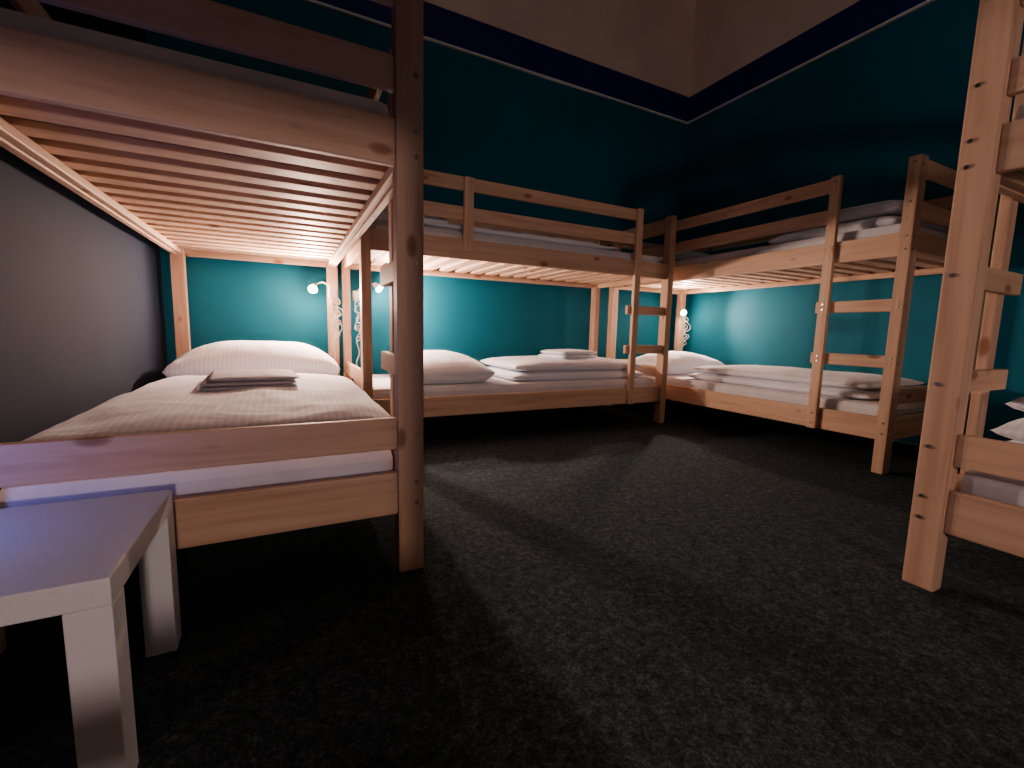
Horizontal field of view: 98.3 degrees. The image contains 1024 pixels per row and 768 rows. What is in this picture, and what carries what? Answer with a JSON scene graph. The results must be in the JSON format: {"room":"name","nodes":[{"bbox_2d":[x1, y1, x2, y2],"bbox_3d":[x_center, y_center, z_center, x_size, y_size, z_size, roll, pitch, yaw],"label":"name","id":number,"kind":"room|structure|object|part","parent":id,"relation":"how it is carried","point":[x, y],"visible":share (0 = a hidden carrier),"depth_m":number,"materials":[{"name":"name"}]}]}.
{"room":"dormitory","nodes":[
{"label":"dormitory","id":0,"kind":"room"},
{"bbox_2d":[0,0,167,489],"bbox_3d":[-0.727,-1.240,-0.092,0.100,3.650,5.380,-2,8,-27],"label":"wall","id":1,"kind":"structure","parent":0,"point":[82,317],"depth_m":1.36,"materials":[{"name":"grey paint"}]},
{"bbox_2d":[145,0,686,381],"bbox_3d":[-0.190,-1.622,3.227,4.070,3.650,0.100,-2,8,-27],"label":"wall","id":2,"kind":"structure","parent":0,"point":[483,119],"depth_m":3.20,"materials":[{"name":"teal paint"}]},
{"bbox_2d":[302,0,688,124],"bbox_3d":[-0.148,-2.381,3.088,3.870,0.210,0.008,-2,8,-27],"label":"trim","id":3,"kind":"structure","parent":2,"relation":"attached to","point":[441,24],"depth_m":3.23,"materials":[{"name":"blue paint"}]},
{"bbox_2d":[423,0,695,96],"bbox_3d":[-0.134,-2.956,3.018,3.870,0.950,0.012,-2,8,-27],"label":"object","id":4,"kind":"structure","parent":2,"relation":"attached to","point":[650,41],"depth_m":3.51,"materials":[{"name":"beige paint"}]},
{"bbox_2d":[0,399,1023,767],"bbox_3d":[1.001,0.547,1.022,4.070,0.080,5.580,-2,8,-27],"label":"floor","id":5,"kind":"structure","parent":0,"point":[601,586],"depth_m":0.91,"materials":[{"name":"grey carpet"}]},
{"bbox_2d":[0,490,181,767],"bbox_3d":[-0.716,0.366,0.619,0.345,0.294,0.328,-2,8,-27],"label":"side table","id":6,"kind":"object","parent":5,"relation":"on","point":[74,560],"visible":1,"depth_m":0.57,"materials":[{"name":"white laminate"}]},
{"bbox_3d":[-0.519,0.395,0.563,0.046,0.258,0.046,-2,8,-27],"label":"leg","id":7,"kind":"part","parent":6,"relation":"part of","materials":[{"name":"white laminate"}]},
{"bbox_3d":[-0.647,0.362,0.813,0.046,0.258,0.046,-2,8,-27],"label":"leg","id":8,"kind":"part","parent":6,"relation":"part of","materials":[{"name":"white laminate"}]},
{"bbox_2d":[0,0,423,654],"bbox_3d":[-1.014,-0.314,1.729,0.846,1.367,1.974,-2,8,-27],"label":"bunk bed","id":9,"kind":"object","parent":5,"relation":"on","point":[197,156],"visible":0.77,"depth_m":0.96,"materials":[{"name":"brown wood"}]},
{"bbox_3d":[-0.930,-0.190,0.702,0.062,1.367,0.045,-2,8,-27],"label":"post","id":10,"kind":"part","parent":9,"relation":"part of","materials":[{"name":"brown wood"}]},
{"bbox_3d":[-1.358,-0.946,1.473,0.018,0.066,1.880,-2,8,-27],"label":"guard rail","id":11,"kind":"part","parent":9,"relation":"part of","materials":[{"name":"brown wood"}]},
{"bbox_3d":[-1.363,-0.627,1.512,0.022,0.100,1.880,-2,8,-27],"label":"rail","id":12,"kind":"part","parent":9,"relation":"part of","materials":[{"name":"brown wood"}]},
{"bbox_3d":[-1.798,-0.412,2.406,0.062,1.367,0.045,-2,8,-27],"label":"post","id":13,"kind":"part","parent":9,"relation":"part of","materials":[{"name":"brown wood"}]},
{"bbox_3d":[-1.012,-0.691,1.682,0.710,0.105,1.870,-2,8,-27],"label":"mattress","id":14,"kind":"part","parent":9,"relation":"part of","materials":[{"name":"white fabric"}]},
{"bbox_3d":[-1.031,0.115,1.778,0.710,0.105,1.870,-2,8,-27],"label":"mattress","id":15,"kind":"part","parent":9,"relation":"part of","materials":[{"name":"white fabric"}]},
{"bbox_3d":[-0.578,-0.528,0.833,0.706,0.100,0.022,-2,8,-27],"label":"rail","id":16,"kind":"part","parent":9,"relation":"part of","materials":[{"name":"brown wood"}]},
{"bbox_2d":[21,373,391,441],"bbox_3d":[-0.961,0.035,1.634,0.807,0.091,1.275,-2,8,-27],"label":"duvet","id":17,"kind":"object","parent":9,"relation":"on","point":[177,403],"visible":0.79,"depth_m":1.23,"materials":[{"name":"fabric"}]},
{"bbox_2d":[199,369,299,390],"bbox_3d":[-0.967,-0.023,1.646,0.298,0.044,0.363,-3,8,-30],"label":"folded towel","id":18,"kind":"object","parent":17,"relation":"on","point":[245,378],"visible":1,"depth_m":1.53,"materials":[{"name":"grey fabric"}]},
{"bbox_2d":[162,340,339,377],"bbox_3d":[-1.347,-0.125,2.371,0.761,0.217,0.462,-2,8,-27],"label":"pillow","id":19,"kind":"object","parent":9,"relation":"on","point":[297,357],"visible":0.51,"depth_m":2.20,"materials":[{"name":"fabric"}]},
{"bbox_3d":[-1.449,-0.752,2.543,0.706,0.100,0.022,-2,8,-27],"label":"rail","id":20,"kind":"part","parent":9,"relation":"part of","materials":[{"name":"brown wood"}]},
{"bbox_3d":[-0.597,0.276,0.929,0.706,0.104,0.022,-2,8,-27],"label":"rail","id":21,"kind":"part","parent":9,"relation":"part of","materials":[{"name":"brown wood"}]},
{"bbox_2d":[308,282,342,359],"bbox_3d":[-1.121,-0.350,2.692,0.199,0.532,0.078,1,7,-4],"label":"reading lamp","id":22,"kind":"object","parent":9,"relation":"attached to","point":[312,288],"visible":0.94,"depth_m":2.67,"materials":[{"name":"white plastic"}]},
{"bbox_3d":[-1.194,-0.573,2.654,0.055,0.061,0.066,-2,8,-27],"label":"lamp shade","id":23,"kind":"part","parent":22,"relation":"part of","materials":[{"name":"white plastic"}]},
{"bbox_3d":[-1.086,-0.315,2.689,0.042,0.463,0.038,5,8,30],"label":"cord","id":24,"kind":"part","parent":22,"relation":"part of","materials":[{"name":"white plastic"}]},
{"bbox_3d":[-1.064,-0.406,2.681,0.057,0.282,0.049,1,7,-3],"label":"cord","id":25,"kind":"part","parent":22,"relation":"part of","materials":[{"name":"white plastic"}]},
{"bbox_3d":[-1.063,-0.408,2.669,0.078,0.274,0.050,3,7,17],"label":"cord","id":26,"kind":"part","parent":22,"relation":"part of","materials":[{"name":"white plastic"}]},
{"bbox_3d":[-1.112,-0.438,2.752,0.062,1.367,0.045,-2,8,-27],"label":"post","id":27,"kind":"part","parent":9,"relation":"part of","materials":[{"name":"brown wood"}]},
{"bbox_3d":[-0.664,-0.652,1.864,0.022,0.100,1.880,-2,8,-27],"label":"rail","id":28,"kind":"part","parent":9,"relation":"part of","materials":[{"name":"brown wood"}]},
{"bbox_3d":[-0.717,-0.987,1.949,0.018,0.066,1.605,-2,8,-27],"label":"guard rail","id":29,"kind":"part","parent":9,"relation":"part of","materials":[{"name":"brown wood"}]},
{"bbox_3d":[-0.348,-0.324,1.314,0.024,1.217,0.045,-2,8,-27],"label":"ladder post","id":30,"kind":"part","parent":9,"relation":"part of","materials":[{"name":"brown wood"}]},
{"bbox_3d":[-0.682,0.152,1.960,0.022,0.104,1.880,-2,8,-27],"label":"rail","id":31,"kind":"part","parent":9,"relation":"part of","materials":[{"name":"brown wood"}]},
{"bbox_3d":[-0.245,-0.214,1.048,0.062,1.367,0.045,-2,8,-27],"label":"post","id":32,"kind":"part","parent":9,"relation":"part of","materials":[{"name":"brown wood"}]},
{"bbox_2d":[341,169,676,422],"bbox_3d":[-0.003,-0.426,2.871,1.974,1.367,0.846,-2,8,-27],"label":"bunk bed","id":33,"kind":"object","parent":5,"relation":"on","point":[467,254],"visible":0.77,"depth_m":2.60,"materials":[{"name":"brown wood"}]},
{"bbox_3d":[-1.040,-0.440,2.784,0.045,1.367,0.062,-2,8,-27],"label":"post","id":34,"kind":"part","parent":33,"relation":"part of","materials":[{"name":"brown wood"}]},
{"bbox_3d":[-0.863,-0.721,2.404,0.022,0.100,0.706,-2,8,-27],"label":"rail","id":35,"kind":"part","parent":33,"relation":"part of","materials":[{"name":"brown wood"}]},
{"bbox_3d":[-0.694,-0.351,2.104,0.045,1.367,0.062,-2,8,-27],"label":"post","id":36,"kind":"part","parent":33,"relation":"part of","materials":[{"name":"brown wood"}]},
{"bbox_2d":[352,282,382,367],"bbox_3d":[-0.919,-0.374,2.842,0.184,0.553,0.073,-2,8,-27],"label":"reading lamp","id":37,"kind":"object","parent":33,"relation":"attached to","point":[356,294],"visible":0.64,"depth_m":2.79,"materials":[{"name":"white plastic"}]},
{"bbox_3d":[-0.969,-0.411,2.802,0.061,0.296,0.055,-2,8,-27],"label":"cord","id":38,"kind":"part","parent":37,"relation":"part of","materials":[{"name":"white plastic"}]},
{"bbox_3d":[-0.980,-0.327,2.813,0.039,0.464,0.048,-2,8,-27],"label":"cord","id":39,"kind":"part","parent":37,"relation":"part of","materials":[{"name":"white plastic"}]},
{"bbox_3d":[-0.858,-0.619,2.841,0.066,0.064,0.054,7,9,42],"label":"lamp shade","id":40,"kind":"part","parent":37,"relation":"part of","materials":[{"name":"white plastic"}]},
{"bbox_2d":[375,209,449,223],"bbox_3d":[-0.658,-0.899,2.484,0.442,0.135,0.625,-2,8,-27],"label":"pillow","id":41,"kind":"object","parent":33,"relation":"on","point":[384,215],"visible":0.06,"depth_m":2.26,"materials":[{"name":"fabric"}]},
{"bbox_2d":[389,350,494,384],"bbox_3d":[-0.462,-0.120,2.687,0.503,0.173,0.667,-2,8,-27],"label":"pillow","id":42,"kind":"object","parent":33,"relation":"on","point":[440,366],"visible":0.7,"depth_m":2.44,"materials":[{"name":"fabric"}]},
{"bbox_3d":[-0.177,-0.798,3.186,1.880,0.100,0.022,-2,8,-27],"label":"rail","id":43,"kind":"part","parent":33,"relation":"part of","materials":[{"name":"brown wood"}]},
{"bbox_3d":[-0.018,0.002,2.928,1.870,0.105,0.710,-2,8,-27],"label":"mattress","id":44,"kind":"part","parent":33,"relation":"part of","materials":[{"name":"white fabric"}]},
{"bbox_3d":[0.058,-0.878,2.407,1.605,0.067,0.018,-2,8,-27],"label":"guard rail","id":45,"kind":"part","parent":33,"relation":"part of","materials":[{"name":"brown wood"}]},
{"bbox_3d":[0.001,-0.804,2.832,1.870,0.105,0.710,-2,8,-27],"label":"mattress","id":46,"kind":"part","parent":33,"relation":"part of","materials":[{"name":"white fabric"}]},
{"bbox_3d":[0.157,0.097,2.587,1.880,0.104,0.022,-2,8,-27],"label":"rail","id":47,"kind":"part","parent":33,"relation":"part of","materials":[{"name":"brown wood"}]},
{"bbox_3d":[0.176,-0.707,2.491,1.880,0.100,0.022,-2,8,-27],"label":"rail","id":48,"kind":"part","parent":33,"relation":"part of","materials":[{"name":"brown wood"}]},
{"bbox_2d":[423,221,617,250],"bbox_3d":[-0.042,-0.890,2.800,1.304,0.071,0.664,-2,8,-27],"label":"duvet","id":49,"kind":"object","parent":33,"relation":"on","point":[504,233],"visible":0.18,"depth_m":2.50,"materials":[{"name":"fabric"}]},
{"bbox_3d":[-0.171,-1.117,3.149,1.880,0.066,0.018,-2,8,-27],"label":"guard rail","id":50,"kind":"part","parent":33,"relation":"part of","materials":[{"name":"brown wood"}]},
{"bbox_3d":[0.062,-1.021,2.390,1.605,0.066,0.018,-2,8,-27],"label":"guard rail","id":51,"kind":"part","parent":33,"relation":"part of","materials":[{"name":"brown wood"}]},
{"bbox_2d":[480,355,643,380],"bbox_3d":[0.328,-0.126,3.065,1.028,0.133,0.608,-2,8,-27],"label":"duvet","id":52,"kind":"object","parent":33,"relation":"on","point":[515,368],"visible":0.89,"depth_m":2.79,"materials":[{"name":"fabric"}]},
{"bbox_2d":[538,349,598,358],"bbox_3d":[0.384,-0.209,3.019,0.342,0.056,0.267,-4,9,-38],"label":"folded towel","id":53,"kind":"object","parent":52,"relation":"on","point":[554,353],"visible":0.97,"depth_m":2.92,"materials":[{"name":"fabric"}]},
{"bbox_3d":[0.678,-0.503,3.650,0.045,1.367,0.062,-2,8,-27],"label":"post","id":54,"kind":"part","parent":33,"relation":"part of","materials":[{"name":"brown wood"}]},
{"bbox_3d":[0.862,-0.784,3.273,0.022,0.100,0.706,-2,8,-27],"label":"rail","id":55,"kind":"part","parent":33,"relation":"part of","materials":[{"name":"brown wood"}]},
{"bbox_3d":[0.776,-0.475,2.801,0.045,1.217,0.024,-2,8,-27],"label":"ladder post","id":56,"kind":"part","parent":33,"relation":"part of","materials":[{"name":"brown wood"}]},
{"bbox_3d":[1.024,-0.414,2.970,0.045,1.367,0.062,-2,8,-27],"label":"post","id":57,"kind":"part","parent":33,"relation":"part of","materials":[{"name":"brown wood"}]},
{"bbox_2d":[605,154,1000,473],"bbox_3d":[1.595,-0.399,2.958,0.846,1.367,1.974,-2,8,-27],"label":"bunk bed","id":58,"kind":"object","parent":5,"relation":"on","point":[905,250],"visible":0.64,"depth_m":2.22,"materials":[{"name":"brown wood"}]},
{"bbox_3d":[0.824,-0.498,3.642,0.062,1.367,0.045,-2,8,-27],"label":"post","id":59,"kind":"part","parent":58,"relation":"part of","materials":[{"name":"brown wood"}]},
{"bbox_3d":[1.173,-0.837,3.780,0.706,0.100,0.022,-2,8,-27],"label":"rail","id":60,"kind":"part","parent":58,"relation":"part of","materials":[{"name":"brown wood"}]},
{"bbox_2d":[627,351,724,374],"bbox_3d":[1.304,-0.180,3.555,0.665,0.171,0.463,-2,8,-27],"label":"pillow","id":61,"kind":"object","parent":58,"relation":"on","point":[679,362],"visible":0.59,"depth_m":3.36,"materials":[{"name":"fabric"}]},
{"bbox_3d":[1.510,-0.523,3.988,0.062,1.367,0.045,-2,8,-27],"label":"post","id":62,"kind":"part","parent":58,"relation":"part of","materials":[{"name":"brown wood"}]},
{"bbox_2d":[660,251,709,262],"bbox_3d":[1.324,-0.971,3.483,0.620,0.135,0.442,-2,8,-27],"label":"pillow","id":63,"kind":"object","parent":58,"relation":"on","point":[687,254],"visible":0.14,"depth_m":3.24,"materials":[{"name":"fabric"}]},
{"bbox_2d":[680,308,690,350],"bbox_3d":[1.512,-0.426,3.947,0.096,0.507,0.161,7,9,40],"label":"reading lamp","id":64,"kind":"object","parent":58,"relation":"attached to","point":[683,313],"visible":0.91,"depth_m":3.95,"materials":[{"name":"white plastic"}]},
{"bbox_3d":[1.544,-0.482,3.973,0.062,0.276,0.051,-2,8,-27],"label":"cord","id":65,"kind":"part","parent":64,"relation":"part of","materials":[{"name":"white plastic"}]},
{"bbox_3d":[1.203,-1.047,2.831,0.018,0.066,1.605,-2,8,-27],"label":"guard rail","id":66,"kind":"part","parent":58,"relation":"part of","materials":[{"name":"brown wood"}]},
{"bbox_3d":[1.199,-0.904,2.848,0.018,0.067,1.605,-2,8,-27],"label":"guard rail","id":67,"kind":"part","parent":58,"relation":"part of","materials":[{"name":"brown wood"}]},
{"bbox_3d":[1.258,-0.713,2.748,0.022,0.100,1.880,-2,8,-27],"label":"rail","id":68,"kind":"part","parent":58,"relation":"part of","materials":[{"name":"brown wood"}]},
{"bbox_3d":[1.240,0.092,2.844,0.022,0.104,1.880,-2,8,-27],"label":"rail","id":69,"kind":"part","parent":58,"relation":"part of","materials":[{"name":"brown wood"}]},
{"bbox_3d":[1.591,0.030,3.014,0.710,0.105,1.870,-2,8,-27],"label":"mattress","id":70,"kind":"part","parent":58,"relation":"part of","materials":[{"name":"white fabric"}]},
{"bbox_2d":[686,365,923,399],"bbox_3d":[1.728,-0.042,2.732,0.637,0.110,1.116,-2,8,-27],"label":"duvet","id":71,"kind":"object","parent":58,"relation":"on","point":[851,385],"visible":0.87,"depth_m":2.48,"materials":[{"name":"fabric"}]},
{"bbox_3d":[1.609,-0.776,2.918,0.710,0.105,1.870,-2,8,-27],"label":"mattress","id":72,"kind":"part","parent":58,"relation":"part of","materials":[{"name":"white fabric"}]},
{"bbox_3d":[1.958,-0.738,3.101,0.022,0.100,1.880,-2,8,-27],"label":"rail","id":73,"kind":"part","parent":58,"relation":"part of","materials":[{"name":"brown wood"}]},
{"bbox_3d":[1.967,-1.057,3.064,0.018,0.066,1.880,-2,8,-27],"label":"guard rail","id":74,"kind":"part","parent":58,"relation":"part of","materials":[{"name":"brown wood"}]},
{"bbox_3d":[1.533,-0.383,2.177,0.024,1.217,0.045,-2,8,-27],"label":"ladder post","id":75,"kind":"part","parent":58,"relation":"part of","materials":[{"name":"brown wood"}]},
{"bbox_2d":[768,200,948,244],"bbox_3d":[1.875,-0.843,2.406,0.607,0.160,0.627,-2,8,-27],"label":"duvet","id":76,"kind":"object","parent":58,"relation":"on","point":[889,212],"visible":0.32,"depth_m":2.15,"materials":[{"name":"fabric"}]},
{"bbox_3d":[1.692,-0.275,1.938,0.062,1.367,0.045,-2,8,-27],"label":"post","id":77,"kind":"part","parent":58,"relation":"part of","materials":[{"name":"brown wood"}]},
{"bbox_3d":[2.025,0.191,2.165,0.706,0.104,0.022,-2,8,-27],"label":"rail","id":78,"kind":"part","parent":58,"relation":"part of","materials":[{"name":"brown wood"}]},
{"bbox_3d":[2.044,-0.613,2.069,0.706,0.100,0.022,-2,8,-27],"label":"rail","id":79,"kind":"part","parent":58,"relation":"part of","materials":[{"name":"brown wood"}]},
{"bbox_3d":[2.377,-0.300,2.284,0.062,1.367,0.045,-2,8,-27],"label":"post","id":80,"kind":"part","parent":58,"relation":"part of","materials":[{"name":"brown wood"}]},
{"bbox_2d":[902,0,1023,591],"bbox_3d":[2.018,-0.168,1.099,1.884,1.367,0.846,-2,8,-27],"label":"bunk bed","id":81,"kind":"object","parent":5,"relation":"on","point":[983,504],"visible":1,"depth_m":1.00,"materials":[{"name":"brown wood"}]},
{"bbox_3d":[1.835,0.266,1.496,1.790,0.104,0.022,-2,8,-27],"label":"rail","id":82,"kind":"part","parent":81,"relation":"part of","materials":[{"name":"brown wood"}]},
{"bbox_3d":[1.189,0.341,0.735,0.022,0.104,0.706,-2,8,-27],"label":"rail","id":83,"kind":"part","parent":81,"relation":"part of","materials":[{"name":"brown wood"}]},
{"bbox_3d":[2.013,0.262,1.143,1.780,0.105,0.710,-2,8,-27],"label":"mattress","id":84,"kind":"part","parent":81,"relation":"part of","materials":[{"name":"white fabric"}]},
{"bbox_3d":[1.282,-0.269,1.171,0.045,1.217,0.024,-2,8,-27],"label":"ladder post","id":85,"kind":"part","parent":81,"relation":"part of","materials":[{"name":"brown wood"}]},
{"bbox_2d":[989,397,1023,443],"bbox_3d":[1.656,0.121,0.961,0.911,0.202,0.693,-2,8,-27],"label":"pillow","id":86,"kind":"object","parent":81,"relation":"on","point":[1014,429],"visible":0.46,"depth_m":1.03,"materials":[{"name":"fabric"}]},
{"bbox_3d":[1.208,-0.463,0.639,0.022,0.100,0.706,-2,8,-27],"label":"rail","id":87,"kind":"part","parent":81,"relation":"part of","materials":[{"name":"brown wood"}]},
{"bbox_3d":[1.853,-0.538,1.401,1.790,0.100,0.022,-2,8,-27],"label":"rail","id":88,"kind":"part","parent":81,"relation":"part of","materials":[{"name":"brown wood"}]},
{"bbox_3d":[2.031,-0.544,1.048,1.780,0.105,0.710,-2,8,-27],"label":"mattress","id":89,"kind":"part","parent":81,"relation":"part of","materials":[{"name":"white fabric"}]},
{"bbox_2d":[673,0,1023,444],"bbox_3d":[2.816,-1.370,1.694,0.100,3.650,5.380,-2,8,-27],"label":"wall","id":90,"kind":"structure","parent":0,"point":[897,92],"depth_m":2.88,"materials":[{"name":"teal paint"}]},
{"bbox_2d":[689,0,859,96],"bbox_3d":[2.800,-2.707,1.505,0.012,0.950,5.368,-2,8,-27],"label":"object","id":91,"kind":"structure","parent":90,"relation":"attached to","point":[728,35],"depth_m":3.47,"materials":[{"name":"beige paint"}]},
{"bbox_2d":[688,0,934,123],"bbox_3d":[2.787,-2.132,1.576,0.008,0.210,5.372,-2,8,-27],"label":"trim","id":92,"kind":"structure","parent":90,"relation":"attached to","point":[863,15],"depth_m":3.08,"materials":[{"name":"blue paint"}]}
]}

